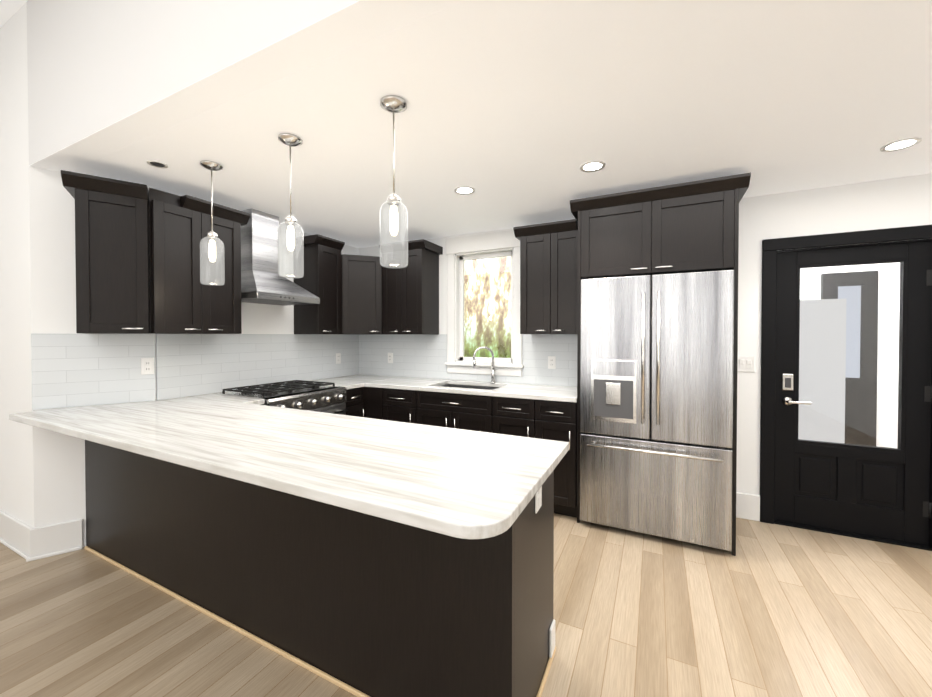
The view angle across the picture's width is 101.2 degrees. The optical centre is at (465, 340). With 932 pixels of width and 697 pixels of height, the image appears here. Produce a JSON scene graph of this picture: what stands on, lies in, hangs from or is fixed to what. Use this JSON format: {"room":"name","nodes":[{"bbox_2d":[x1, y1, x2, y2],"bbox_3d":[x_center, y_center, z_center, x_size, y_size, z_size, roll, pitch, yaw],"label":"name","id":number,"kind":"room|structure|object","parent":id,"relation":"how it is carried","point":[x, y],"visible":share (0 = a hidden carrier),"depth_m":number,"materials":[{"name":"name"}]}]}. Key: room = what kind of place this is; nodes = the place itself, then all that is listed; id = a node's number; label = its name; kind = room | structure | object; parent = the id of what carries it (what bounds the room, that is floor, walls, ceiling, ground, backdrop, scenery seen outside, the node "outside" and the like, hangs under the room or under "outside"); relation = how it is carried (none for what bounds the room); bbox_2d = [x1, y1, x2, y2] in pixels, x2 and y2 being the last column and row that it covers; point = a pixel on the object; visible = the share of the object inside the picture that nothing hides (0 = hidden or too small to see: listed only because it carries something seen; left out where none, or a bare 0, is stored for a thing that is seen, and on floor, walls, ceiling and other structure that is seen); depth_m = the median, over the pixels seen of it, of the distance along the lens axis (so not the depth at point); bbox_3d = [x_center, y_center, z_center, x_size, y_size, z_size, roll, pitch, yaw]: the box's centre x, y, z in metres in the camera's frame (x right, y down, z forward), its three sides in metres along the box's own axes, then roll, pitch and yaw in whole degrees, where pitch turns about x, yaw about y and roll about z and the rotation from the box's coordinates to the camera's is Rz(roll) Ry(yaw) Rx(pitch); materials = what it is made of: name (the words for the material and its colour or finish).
{"room":"kitchen","nodes":[
{"label":"kitchen","id":0,"kind":"room"},
{"bbox_2d":[0,0,27,27],"bbox_3d":[-2.154,-2.068,-0.440,8.800,0.100,4.780,0,1,26],"label":"ceiling","id":1,"kind":"structure","parent":0,"point":[9,9],"depth_m":2.37,"materials":[{"name":"white paint"}]},
{"bbox_2d":[0,0,357,546],"bbox_3d":[-1.016,-0.348,1.887,8.800,3.400,0.640,0,1,26],"label":"wall","id":2,"kind":"structure","parent":0,"point":[93,66],"depth_m":2.32,"materials":[{"name":"white paint"}]},
{"bbox_2d":[31,333,155,409],"bbox_3d":[-2.421,0.188,2.518,0.589,0.469,0.007,-1,1,-35],"label":"tile backsplash","id":3,"kind":"structure","parent":2,"relation":"attached to","point":[72,370],"depth_m":2.49,"materials":[{"name":"white tile"}]},
{"bbox_2d":[141,358,153,374],"bbox_3d":[-2.209,0.177,2.659,0.072,0.115,0.008,-1,1,-35],"label":"outlet","id":4,"kind":"object","parent":3,"relation":"attached to","point":[147,365],"visible":1,"depth_m":2.66,"materials":[{"name":"white plastic"}]},
{"bbox_2d":[61,170,149,333],"bbox_3d":[-2.226,-0.502,2.411,0.373,0.915,0.375,-1,1,-35],"label":"upper cabinet","id":5,"kind":"object","parent":2,"relation":"attached to","point":[112,253],"visible":1,"depth_m":2.31,"materials":[{"name":"black wood"}]},
{"bbox_2d":[0,492,759,561],"bbox_3d":[-1.467,1.240,3.191,6.855,0.190,2.619,0,1,26],"label":"baseboard","id":6,"kind":"structure","parent":2,"relation":"attached to","point":[28,543],"depth_m":2.44,"materials":[{"name":"white wood"}]},
{"bbox_2d":[154,188,357,400],"bbox_3d":[-1.760,0.123,3.717,0.150,2.410,2.210,0,1,26],"label":"wall","id":7,"kind":"structure","parent":0,"point":[256,318],"depth_m":3.54,"materials":[{"name":"white paint"}]},
{"bbox_2d":[149,188,249,333],"bbox_3d":[-1.948,-0.507,2.732,0.375,0.915,0.618,0,1,26],"label":"upper cabinet","id":8,"kind":"object","parent":7,"relation":"attached to","point":[183,300],"visible":0.96,"depth_m":2.60,"materials":[{"name":"black wood"}]},
{"bbox_2d":[156,334,358,399],"bbox_3d":[-1.723,0.174,3.613,0.007,0.469,2.047,0,1,26],"label":"tile backsplash","id":9,"kind":"structure","parent":7,"relation":"attached to","point":[192,364],"depth_m":3.26,"materials":[{"name":"white tile"}]},
{"bbox_2d":[336,353,340,363],"bbox_3d":[-1.409,0.196,4.230,0.008,0.115,0.072,0,1,26],"label":"electrical outlet","id":10,"kind":"object","parent":9,"relation":"attached to","point":[338,358],"visible":1,"depth_m":4.23,"materials":[{"name":"white plastic"}]},
{"bbox_2d":[241,208,319,305],"bbox_3d":[-1.636,-0.697,3.238,0.463,0.749,0.600,0,1,26],"label":"range hood","id":11,"kind":"object","parent":7,"relation":"attached to","point":[263,281],"visible":0.88,"depth_m":3.15,"materials":[{"name":"silver metal"}]},
{"bbox_2d":[293,234,344,333],"bbox_3d":[-1.447,-0.520,3.745,0.375,0.915,0.342,0,1,26],"label":"upper cabinet","id":12,"kind":"object","parent":7,"relation":"attached to","point":[321,278],"visible":0.96,"depth_m":3.66,"materials":[{"name":"black wood"}]},
{"bbox_2d":[0,513,931,696],"bbox_3d":[-1.125,1.407,1.462,9.000,0.100,9.020,0,1,26],"label":"floor","id":13,"kind":"structure","parent":0,"point":[772,610],"depth_m":1.81,"materials":[{"name":"brown wood"}]},
{"bbox_2d":[96,443,171,595],"bbox_3d":[-1.833,0.903,2.483,0.797,0.884,0.524,0,1,26],"label":"base cabinet","id":14,"kind":"object","parent":13,"relation":"on","point":[134,509],"depth_m":2.20,"materials":[{"name":"black wood"}]},
{"bbox_2d":[9,394,568,538],"bbox_3d":[-1.126,0.449,1.957,3.090,0.035,0.870,0,1,26],"label":"countertop","id":15,"kind":"structure","parent":14,"relation":"on","point":[462,483],"depth_m":1.48,"materials":[{"name":"stone"}]},
{"bbox_2d":[168,462,227,623],"bbox_3d":[-1.286,0.906,2.213,0.537,0.884,0.524,0,1,26],"label":"base cabinet","id":16,"kind":"object","parent":13,"relation":"on","point":[197,496],"depth_m":1.93,"materials":[{"name":"black wood"}]},
{"bbox_2d":[224,477,299,663],"bbox_3d":[-0.874,0.909,2.010,0.617,0.884,0.524,0,1,26],"label":"base cabinet","id":17,"kind":"object","parent":13,"relation":"on","point":[262,524],"depth_m":1.71,"materials":[{"name":"black wood"}]},
{"bbox_2d":[218,380,346,414],"bbox_3d":[-1.492,0.857,3.209,0.693,0.955,0.764,0,1,26],"label":"range","id":18,"kind":"object","parent":13,"relation":"on","point":[316,396],"visible":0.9,"depth_m":3.12,"materials":[{"name":"silver metal"}]},
{"bbox_2d":[300,497,363,695],"bbox_3d":[-0.425,0.912,1.788,0.617,0.884,0.524,0,1,26],"label":"base cabinet","id":19,"kind":"object","parent":13,"relation":"on","point":[357,604],"depth_m":1.53,"materials":[{"name":"black wood"}]},
{"bbox_2d":[345,387,363,416],"bbox_3d":[-1.324,0.887,3.713,0.615,0.884,0.280,0,1,26],"label":"base cabinet","id":20,"kind":"object","parent":13,"relation":"on","point":[355,402],"visible":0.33,"depth_m":3.57,"materials":[{"name":"black wood"}]},
{"bbox_2d":[364,387,387,419],"bbox_3d":[-0.730,0.884,3.926,0.296,0.884,0.619,0,1,26],"label":"base cabinet","id":21,"kind":"object","parent":13,"relation":"on","point":[375,399],"depth_m":3.64,"materials":[{"name":"black wood"}]},
{"bbox_2d":[388,388,455,424],"bbox_3d":[-0.454,0.886,3.790,0.441,0.884,0.619,0,1,26],"label":"base cabinet","id":22,"kind":"object","parent":13,"relation":"on","point":[408,406],"depth_m":3.44,"materials":[{"name":"black wood"}]},
{"bbox_2d":[317,374,576,402],"bbox_3d":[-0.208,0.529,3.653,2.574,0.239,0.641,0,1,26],"label":"countertop","id":23,"kind":"structure","parent":22,"relation":"on","point":[510,390],"depth_m":3.51,"materials":[{"name":"stone"}]},
{"bbox_2d":[473,346,495,382],"bbox_3d":[0.182,0.231,3.681,0.189,0.355,0.176,0,1,26],"label":"faucet","id":24,"kind":"object","parent":23,"relation":"on","point":[492,365],"visible":1,"depth_m":3.67,"materials":[{"name":"silver metal"}]},
{"bbox_2d":[424,407,491,432],"bbox_3d":[0.018,1.011,3.558,0.730,0.640,0.619,0,1,26],"label":"base cabinet","id":25,"kind":"object","parent":13,"relation":"on","point":[466,418],"depth_m":3.24,"materials":[{"name":"black wood"}]},
{"bbox_2d":[364,470,555,696],"bbox_3d":[0.007,0.915,1.574,0.582,0.884,0.525,0,1,26],"label":"base cabinet","id":26,"kind":"object","parent":13,"relation":"on","point":[445,615],"depth_m":1.33,"materials":[{"name":"black wood"}]},
{"bbox_2d":[484,396,543,438],"bbox_3d":[0.507,0.892,3.315,0.478,0.884,0.619,0,1,26],"label":"base cabinet","id":27,"kind":"object","parent":13,"relation":"on","point":[507,416],"depth_m":3.03,"materials":[{"name":"black wood"}]},
{"bbox_2d":[544,400,576,517],"bbox_3d":[0.779,0.894,3.181,0.373,0.884,0.619,0,1,26],"label":"base cabinet","id":28,"kind":"object","parent":13,"relation":"on","point":[546,419],"depth_m":2.87,"materials":[{"name":"black wood"}]},
{"bbox_2d":[580,270,733,550],"bbox_3d":[1.353,0.450,2.805,0.913,1.780,0.696,0,1,26],"label":"fridge","id":29,"kind":"object","parent":13,"relation":"on","point":[656,400],"visible":1,"depth_m":2.52,"materials":[{"name":"grey metal"}]},
{"bbox_2d":[570,172,750,555],"bbox_3d":[1.378,0.162,2.851,1.069,2.355,0.676,0,1,26],"label":"surround","id":30,"kind":"object","parent":13,"relation":"on","point":[689,227],"visible":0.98,"depth_m":2.55,"materials":[{"name":"black wood"}]},
{"bbox_2d":[29,0,931,247],"bbox_3d":[0.666,-1.112,2.212,6.080,0.100,2.730,0,1,26],"label":"ceiling","id":31,"kind":"structure","parent":0,"point":[516,113],"depth_m":1.77,"materials":[{"name":"white paint"}]},
{"bbox_2d":[147,160,167,167],"bbox_3d":[-1.854,-1.060,2.303,0.100,0.006,0.100,0,1,26],"label":"recessed light","id":32,"kind":"object","parent":31,"relation":"in","point":[157,164],"visible":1,"depth_m":2.30,"materials":[{"name":"white"}]},
{"bbox_2d":[199,160,224,285],"bbox_3d":[-1.537,-0.702,2.318,0.125,0.722,0.125,0,1,26],"label":"pendant light","id":33,"kind":"object","parent":31,"relation":"hanging from","point":[211,235],"visible":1,"depth_m":2.31,"materials":[{"name":"clear glass"}]},
{"bbox_2d":[278,133,303,277],"bbox_3d":[-0.922,-0.698,2.015,0.125,0.722,0.125,0,1,26],"label":"pendant light","id":34,"kind":"object","parent":31,"relation":"hanging from","point":[290,140],"visible":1,"depth_m":2.01,"materials":[{"name":"clear glass"}]},
{"bbox_2d":[380,95,407,267],"bbox_3d":[-0.322,-0.694,1.707,0.125,0.722,0.125,0,1,26],"label":"pendant light","id":35,"kind":"object","parent":31,"relation":"hanging from","point":[393,104],"visible":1,"depth_m":1.70,"materials":[{"name":"clear glass"}]},
{"bbox_2d":[454,186,474,194],"bbox_3d":[-0.009,-1.065,2.719,0.150,0.006,0.150,0,1,26],"label":"recessed light","id":36,"kind":"object","parent":31,"relation":"in","point":[464,190],"visible":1,"depth_m":2.72,"materials":[{"name":"white"}]},
{"bbox_2d":[580,161,605,171],"bbox_3d":[0.771,-1.060,2.334,0.150,0.006,0.150,0,1,26],"label":"recessed light","id":37,"kind":"object","parent":31,"relation":"in","point":[592,166],"visible":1,"depth_m":2.33,"materials":[{"name":"white"}]},
{"bbox_2d":[880,137,921,151],"bbox_3d":[2.346,-1.057,2.069,0.150,0.006,0.150,0,1,26],"label":"recessed light","id":38,"kind":"object","parent":31,"relation":"in","point":[901,144],"visible":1,"depth_m":2.06,"materials":[{"name":"white"}]},
{"bbox_2d":[358,173,931,494],"bbox_3d":[1.296,0.128,3.356,5.950,2.410,0.150,0,1,26],"label":"wall","id":39,"kind":"structure","parent":0,"point":[906,201],"depth_m":2.81,"materials":[{"name":"white paint"}]},
{"bbox_2d":[341,254,388,334],"bbox_3d":[-1.125,-0.467,4.114,0.624,0.800,0.616,0,1,26],"label":"upper cabinet","id":40,"kind":"object","parent":39,"relation":"attached to","point":[361,280],"visible":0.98,"depth_m":3.89,"materials":[{"name":"black wood"}]},
{"bbox_2d":[379,239,442,333],"bbox_3d":[-0.566,-0.523,3.972,0.532,0.915,0.375,0,1,26],"label":"upper cabinet","id":41,"kind":"object","parent":39,"relation":"attached to","point":[410,297],"visible":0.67,"depth_m":3.85,"materials":[{"name":"black wood"}]},
{"bbox_2d":[359,334,576,386],"bbox_3d":[-0.087,0.170,3.951,2.626,0.469,0.007,0,1,26],"label":"tile backsplash","id":42,"kind":"structure","parent":39,"relation":"attached to","point":[420,355],"depth_m":4.04,"materials":[{"name":"white tile"}]},
{"bbox_2d":[388,353,392,362],"bbox_3d":[-0.854,0.195,4.321,0.072,0.115,0.008,0,1,26],"label":"electrical outlet","id":43,"kind":"object","parent":42,"relation":"attached to","point":[390,357],"visible":1,"depth_m":4.32,"materials":[{"name":"white plastic"}]},
{"bbox_2d":[548,356,555,368],"bbox_3d":[0.786,0.201,3.511,0.072,0.115,0.008,0,1,26],"label":"electrical outlet","id":44,"kind":"object","parent":42,"relation":"attached to","point":[551,362],"visible":1,"depth_m":3.51,"materials":[{"name":"white plastic"}]},
{"bbox_2d":[444,230,523,375],"bbox_3d":[0.188,-0.361,3.850,0.850,1.395,0.155,0,1,26],"label":"window","id":45,"kind":"structure","parent":39,"relation":"in","point":[485,246],"depth_m":3.87,"materials":[{"name":"white wood"}]},
{"bbox_2d":[513,219,577,333],"bbox_3d":[0.745,-0.514,3.325,0.573,0.915,0.375,0,1,26],"label":"upper cabinet","id":46,"kind":"object","parent":39,"relation":"attached to","point":[549,278],"visible":0.96,"depth_m":3.19,"materials":[{"name":"black wood"}]},
{"bbox_2d":[737,356,754,371],"bbox_3d":[2.094,0.174,2.872,0.118,0.118,0.011,0,1,26],"label":"light switch","id":47,"kind":"object","parent":39,"relation":"attached to","point":[745,363],"visible":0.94,"depth_m":2.87,"materials":[{"name":"white plastic"}]},
{"bbox_2d":[760,225,931,550],"bbox_3d":[2.654,0.302,2.675,0.990,2.080,0.171,0,1,26],"label":"door frame","id":48,"kind":"structure","parent":39,"relation":"attached to","point":[910,234],"depth_m":2.78,"materials":[{"name":"black wood"}]},
{"bbox_2d":[775,241,931,545],"bbox_3d":[2.638,0.344,2.636,0.807,1.973,0.107,0,1,26],"label":"entry door","id":49,"kind":"structure","parent":39,"relation":"in","point":[875,491],"depth_m":2.62,"materials":[{"name":"black wood"}]},
{"bbox_2d":[800,263,899,447],"bbox_3d":[3.275,0.077,3.410,2.350,2.510,1.700,0,1,26],"label":"wall","id":50,"kind":"structure","parent":0,"point":[882,368],"depth_m":3.81,"materials":[{"name":"white paint"}]},
{"bbox_2d":[798,299,845,442],"bbox_3d":[3.563,0.456,3.864,0.387,1.740,0.060,0,1,26],"label":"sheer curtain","id":51,"kind":"object","parent":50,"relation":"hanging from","point":[813,388],"depth_m":3.83,"materials":[{"name":"white fabric"}]},
{"bbox_2d":[821,270,878,445],"bbox_3d":[3.892,0.316,3.906,0.420,2.020,0.050,0,1,26],"label":"door","id":52,"kind":"structure","parent":50,"relation":"in","point":[862,317],"depth_m":3.85,"materials":[{"name":"black"}]},
{"label":"outside","id":53,"kind":"structure","parent":0,"visible":0},
{"bbox_2d":[464,256,510,357],"bbox_3d":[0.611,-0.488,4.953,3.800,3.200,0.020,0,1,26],"label":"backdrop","id":54,"kind":"structure","parent":53,"point":[470,317],"depth_m":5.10,"materials":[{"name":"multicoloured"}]}
]}

